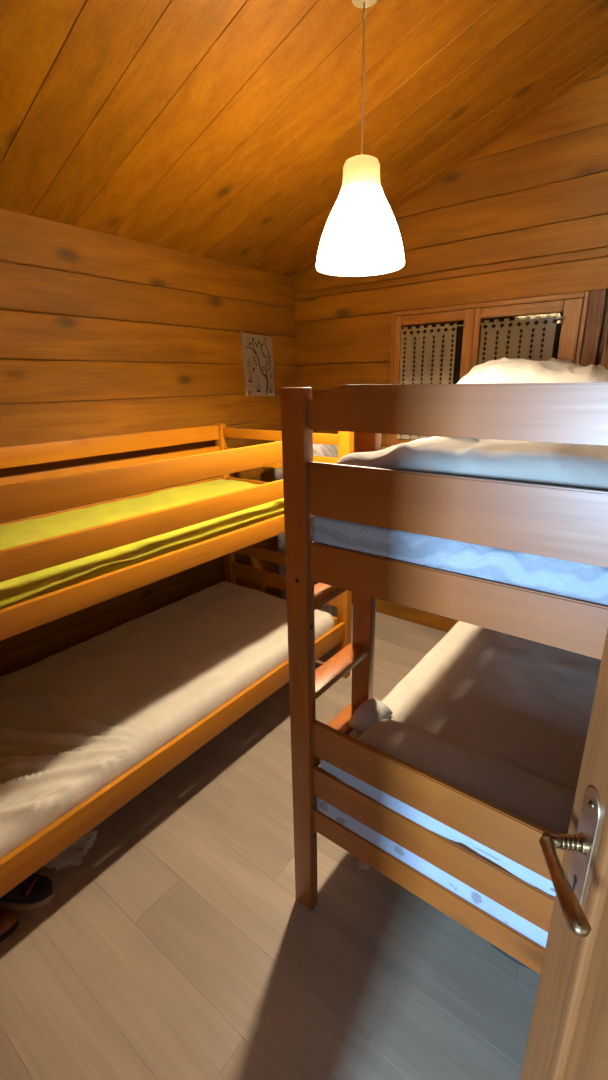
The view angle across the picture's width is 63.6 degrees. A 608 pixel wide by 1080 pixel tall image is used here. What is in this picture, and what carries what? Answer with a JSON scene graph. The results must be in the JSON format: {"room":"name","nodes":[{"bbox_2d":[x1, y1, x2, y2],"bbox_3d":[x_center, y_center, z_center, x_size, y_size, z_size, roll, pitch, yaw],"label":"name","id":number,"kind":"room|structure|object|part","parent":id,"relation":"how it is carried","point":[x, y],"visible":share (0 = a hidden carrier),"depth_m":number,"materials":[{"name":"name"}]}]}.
{"room":"bunk bedroom","nodes":[
{"label":"bunk bedroom","id":0,"kind":"room"},
{"bbox_2d":[0,208,299,676],"bbox_3d":[-0.963,-0.300,2.539,0.080,2.300,3.120,12,22,35],"label":"wall","id":1,"kind":"structure","parent":0,"point":[102,334],"depth_m":2.42,"materials":[{"name":"brown wood"}]},
{"bbox_2d":[240,332,274,395],"bbox_3d":[-0.291,-1.117,3.138,0.006,0.384,0.299,12,22,35],"label":"drawing","id":2,"kind":"object","parent":1,"relation":"attached to","point":[257,350],"visible":1,"depth_m":3.14,"materials":[{"name":"paper"}]},
{"bbox_2d":[0,604,539,1079],"bbox_3d":[-0.329,1.319,1.238,3.500,0.060,5.400,12,22,35],"label":"floor","id":3,"kind":"structure","parent":0,"point":[174,940],"depth_m":1.44,"materials":[{"name":"brown wood"}]},
{"bbox_2d":[0,908,18,941],"bbox_3d":[-0.995,1.172,1.478,0.224,0.093,0.096,-8,19,-21],"label":"shoe","id":4,"kind":"object","parent":3,"relation":"on","point":[9,922],"visible":1,"depth_m":1.50,"materials":[{"name":"brown leather"}]},
{"bbox_2d":[0,873,54,910],"bbox_3d":[-0.934,1.131,1.601,0.224,0.093,0.096,0,18,2],"label":"shoe","id":5,"kind":"object","parent":3,"relation":"on","point":[36,890],"visible":0.77,"depth_m":1.57,"materials":[{"name":"black fabric"}]},
{"bbox_2d":[0,423,353,897],"bbox_3d":[-0.742,0.301,2.081,0.940,1.372,2.060,12,22,35],"label":"bunk bed","id":6,"kind":"object","parent":3,"relation":"on","point":[25,495],"visible":0.44,"depth_m":1.67,"materials":[{"name":"brown wood"}]},
{"bbox_3d":[-1.106,-0.385,2.142,0.022,0.084,1.970,12,22,35],"label":"rail","id":7,"kind":"part","parent":6,"relation":"part of","materials":[{"name":"brown wood"}]},
{"bbox_3d":[-1.104,-0.273,2.178,0.022,0.075,1.970,12,22,35],"label":"rail","id":8,"kind":"part","parent":6,"relation":"part of","materials":[{"name":"brown wood"}]},
{"bbox_3d":[-1.101,-0.097,2.235,0.022,0.075,1.970,12,22,35],"label":"rail","id":9,"kind":"part","parent":6,"relation":"part of","materials":[{"name":"brown wood"}]},
{"bbox_3d":[-0.493,-0.193,1.510,0.022,0.085,1.660,12,22,35],"label":"guard rail","id":10,"kind":"part","parent":6,"relation":"part of","materials":[{"name":"brown wood"}]},
{"bbox_2d":[0,479,283,609],"bbox_3d":[-0.748,-0.032,1.974,0.857,0.068,1.952,12,22,35],"label":"mattress","id":11,"kind":"object","parent":6,"relation":"on","point":[23,588],"visible":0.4,"depth_m":1.90,"materials":[{"name":"yellow fabric"}]},
{"bbox_3d":[-0.491,-0.047,1.557,0.022,0.076,1.660,12,22,35],"label":"guard rail","id":12,"kind":"part","parent":6,"relation":"part of","materials":[{"name":"brown wood"}]},
{"bbox_3d":[-0.394,0.058,1.720,0.022,0.075,1.970,12,22,35],"label":"rail","id":13,"kind":"part","parent":6,"relation":"part of","materials":[{"name":"brown wood"}]},
{"bbox_2d":[0,581,333,858],"bbox_3d":[-0.748,0.602,2.167,0.870,0.175,1.939,12,22,35],"label":"mattress","id":14,"kind":"object","parent":6,"relation":"on","point":[74,720],"visible":0.94,"depth_m":1.98,"materials":[{"name":"beige fabric"}]},
{"bbox_3d":[-0.378,0.747,1.949,0.022,0.103,1.985,12,22,35],"label":"rail","id":15,"kind":"part","parent":6,"relation":"part of","materials":[{"name":"brown wood"}]},
{"bbox_3d":[-0.483,-0.032,3.096,0.060,1.372,0.045,12,22,35],"label":"post","id":16,"kind":"part","parent":6,"relation":"part of","materials":[{"name":"brown wood"}]},
{"bbox_3d":[0.215,0.120,2.588,0.065,1.372,0.045,12,22,35],"label":"post","id":17,"kind":"part","parent":6,"relation":"part of","materials":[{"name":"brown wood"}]},
{"bbox_2d":[273,441,337,616],"bbox_3d":[0.029,-0.002,3.117,0.386,1.285,0.278,12,22,35],"label":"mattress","id":18,"kind":"object","parent":3,"relation":"on","point":[325,450],"visible":0.08,"depth_m":3.06,"materials":[{"name":"white fabric"}]},
{"bbox_2d":[357,860,370,870],"bbox_3d":[0.207,1.116,1.694,0.048,0.028,0.050,-6,19,-16],"label":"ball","id":19,"kind":"object","parent":3,"relation":"on","point":[361,863],"visible":0.62,"depth_m":1.68,"materials":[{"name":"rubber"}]},
{"bbox_2d":[280,382,607,973],"bbox_3d":[0.950,0.249,1.794,1.006,1.592,1.962,12,22,35],"label":"bunk bed","id":20,"kind":"object","parent":3,"relation":"on","point":[558,522],"visible":0.67,"depth_m":1.07,"materials":[{"name":"brown wood"}]},
{"bbox_3d":[-0.004,0.414,1.341,0.066,1.588,0.036,12,22,35],"label":"post","id":21,"kind":"part","parent":20,"relation":"part of","materials":[{"name":"brown wood"}]},
{"bbox_3d":[0.192,0.334,1.579,0.065,1.588,0.035,12,22,35],"label":"ladder post","id":22,"kind":"part","parent":20,"relation":"part of","materials":[{"name":"brown wood"}]},
{"bbox_2d":[316,621,600,947],"bbox_3d":[0.953,0.539,1.874,0.885,0.211,1.900,12,22,35],"label":"mattress","id":23,"kind":"object","parent":20,"relation":"on","point":[524,704],"visible":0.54,"depth_m":1.58,"materials":[{"name":"white fabric"}]},
{"bbox_2d":[348,698,392,732],"bbox_3d":[0.210,0.546,1.539,0.090,0.059,0.140,12,22,35],"label":"sheet","id":24,"kind":"object","parent":23,"relation":"on","point":[372,711],"visible":0.83,"depth_m":1.51,"materials":[{"name":"white fabric"}]},
{"bbox_2d":[358,718,575,833],"bbox_3d":[0.477,0.631,1.215,0.780,0.089,0.236,12,22,35],"label":"pillow","id":25,"kind":"object","parent":23,"relation":"on","point":[542,802],"visible":0.5,"depth_m":1.23,"materials":[{"name":"fabric"}]},
{"bbox_2d":[312,515,607,604],"bbox_3d":[0.940,-0.199,1.634,0.879,0.144,1.897,12,22,35],"label":"mattress","id":26,"kind":"object","parent":20,"relation":"on","point":[587,582],"visible":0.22,"depth_m":0.95,"materials":[{"name":"blue fabric"}]},
{"bbox_2d":[336,436,607,490],"bbox_3d":[0.944,-0.359,1.573,0.865,0.197,1.840,12,22,35],"label":"duvet","id":27,"kind":"object","parent":26,"relation":"on","point":[584,466],"visible":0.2,"depth_m":0.92,"materials":[{"name":"white fabric"}]},
{"bbox_2d":[456,357,607,383],"bbox_3d":[1.066,-0.740,2.209,0.680,0.165,0.441,12,22,35],"label":"pillow","id":28,"kind":"object","parent":27,"relation":"on","point":[503,370],"visible":0.55,"depth_m":2.08,"materials":[{"name":"white fabric"}]},
{"bbox_2d":[461,924,536,972],"bbox_3d":[0.664,1.092,1.567,0.464,0.136,0.425,12,22,35],"label":"bag","id":29,"kind":"object","parent":3,"relation":"on","point":[492,945],"visible":0.02,"depth_m":1.39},
{"bbox_2d":[0,0,607,277],"bbox_3d":[0.117,-1.623,1.236,2.890,1.056,3.133,12,22,35],"label":"ceiling","id":30,"kind":"structure","parent":0,"point":[227,131],"depth_m":1.79,"materials":[{"name":"brown wood"}]},
{"bbox_2d":[316,0,404,275],"bbox_3d":[0.186,-1.307,1.573,0.302,0.769,0.302,12,22,35],"label":"pendant lamp","id":31,"kind":"object","parent":30,"relation":"hanging from","point":[361,235],"visible":1,"depth_m":1.56,"materials":[{"name":"beige"}]},
{"bbox_3d":[0.191,-1.048,1.656,0.302,0.225,0.302,12,22,35],"label":"lamp shade","id":32,"kind":"part","parent":31,"relation":"part of","materials":[{"name":"beige"}]},
{"bbox_3d":[0.184,-1.428,1.533,0.005,0.394,0.005,-11,20,-28],"label":"cord","id":33,"kind":"part","parent":31,"relation":"part of","materials":[{"name":"white plastic"}]},
{"bbox_2d":[294,64,607,631],"bbox_3d":[1.066,-0.927,2.696,2.950,3.330,0.090,12,22,35],"label":"wall","id":34,"kind":"structure","parent":0,"point":[526,215],"depth_m":2.52,"materials":[{"name":"brown wood"}]},
{"bbox_2d":[381,291,589,449],"bbox_3d":[0.972,-0.891,2.777,1.240,1.015,0.180,12,22,35],"label":"window","id":35,"kind":"structure","parent":34,"relation":"in","point":[570,330],"depth_m":2.63,"materials":[{"name":"brown wood"}]},
{"bbox_3d":[0.743,-0.924,2.902,0.374,0.765,0.048,12,22,35],"label":"casement rail","id":36,"kind":"part","parent":35,"relation":"part of","materials":[{"name":"brown wood"}]},
{"bbox_2d":[398,325,465,331],"bbox_3d":[0.717,-1.202,2.783,0.402,0.008,0.024,12,22,35],"label":"curtain rod","id":37,"kind":"object","parent":35,"relation":"attached to","point":[454,325],"visible":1,"depth_m":2.77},
{"bbox_2d":[397,323,456,439],"bbox_3d":[0.711,-0.914,2.881,0.332,0.643,0.015,12,22,35],"label":"lace curtain","id":38,"kind":"object","parent":37,"relation":"hanging from","point":[409,350],"visible":0.51,"depth_m":2.83,"materials":[{"name":"beige fabric"}]},
{"bbox_3d":[0.745,-0.936,2.901,0.382,0.652,0.004,12,22,35],"label":"pane","id":39,"kind":"part","parent":35,"relation":"part of","materials":[{"name":"clear glass"}]},
{"bbox_2d":[477,317,564,324],"bbox_3d":[1.098,-1.119,2.505,0.429,0.008,0.024,12,22,35],"label":"curtain rod","id":40,"kind":"object","parent":35,"relation":"attached to","point":[551,317],"visible":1,"depth_m":2.49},
{"bbox_2d":[478,315,556,364],"bbox_3d":[1.098,-0.829,2.598,0.365,0.643,0.015,12,22,35],"label":"lace curtain","id":41,"kind":"object","parent":40,"relation":"hanging from","point":[515,332],"visible":0.33,"depth_m":2.53,"materials":[{"name":"beige fabric"}]},
{"bbox_3d":[1.126,-0.853,2.624,0.408,0.652,0.004,12,22,35],"label":"pane","id":42,"kind":"part","parent":35,"relation":"part of","materials":[{"name":"clear glass"}]},
{"bbox_3d":[1.125,-0.841,2.625,0.400,0.765,0.048,12,22,35],"label":"casement rail","id":43,"kind":"part","parent":35,"relation":"part of","materials":[{"name":"brown wood"}]},
{"bbox_2d":[580,289,607,366],"bbox_3d":[1.384,-0.697,2.430,0.075,0.985,0.051,12,22,35],"label":"trim","id":44,"kind":"structure","parent":34,"relation":"attached to","point":[594,322],"depth_m":2.31,"materials":[{"name":"brown wood"}]},
{"bbox_2d":[599,313,607,368],"bbox_3d":[1.486,-0.674,2.356,0.164,0.985,0.052,12,22,35],"label":"trim","id":45,"kind":"structure","parent":34,"relation":"attached to","point":[604,353],"depth_m":2.31,"materials":[{"name":"brown wood"}]},
{"bbox_3d":[-0.589,-0.144,0.364,3.290,3.330,0.090,12,22,35],"label":"wall","id":46,"kind":"structure","parent":0,"visible":0},
{"bbox_2d":[520,629,607,1079],"bbox_3d":[0.326,0.508,0.350,0.103,1.992,0.766,1,18,7],"label":"door","id":47,"kind":"structure","parent":46,"relation":"in","point":[568,1035],"depth_m":0.66,"materials":[{"name":"brown wood"}]},
{"bbox_3d":[0.342,0.426,0.616,0.060,0.028,0.133,1,18,7],"label":"lever handle","id":48,"kind":"part","parent":47,"relation":"part of","materials":[{"name":"gold metal"}]},
{"bbox_3d":[0.344,0.624,0.392,0.016,0.640,0.585,1,18,7],"label":"moulding","id":49,"kind":"part","parent":47,"relation":"part of","materials":[{"name":"brown wood"}]},
{"bbox_3d":[0.379,0.441,0.671,0.004,0.243,0.044,1,18,7],"label":"handle plate","id":50,"kind":"part","parent":47,"relation":"part of","materials":[{"name":"silver metal"}]},
{"bbox_3d":[0.361,0.625,0.390,0.018,0.640,0.585,1,18,7],"label":"panel","id":51,"kind":"part","parent":47,"relation":"part of","materials":[{"name":"brown wood"}]}
]}

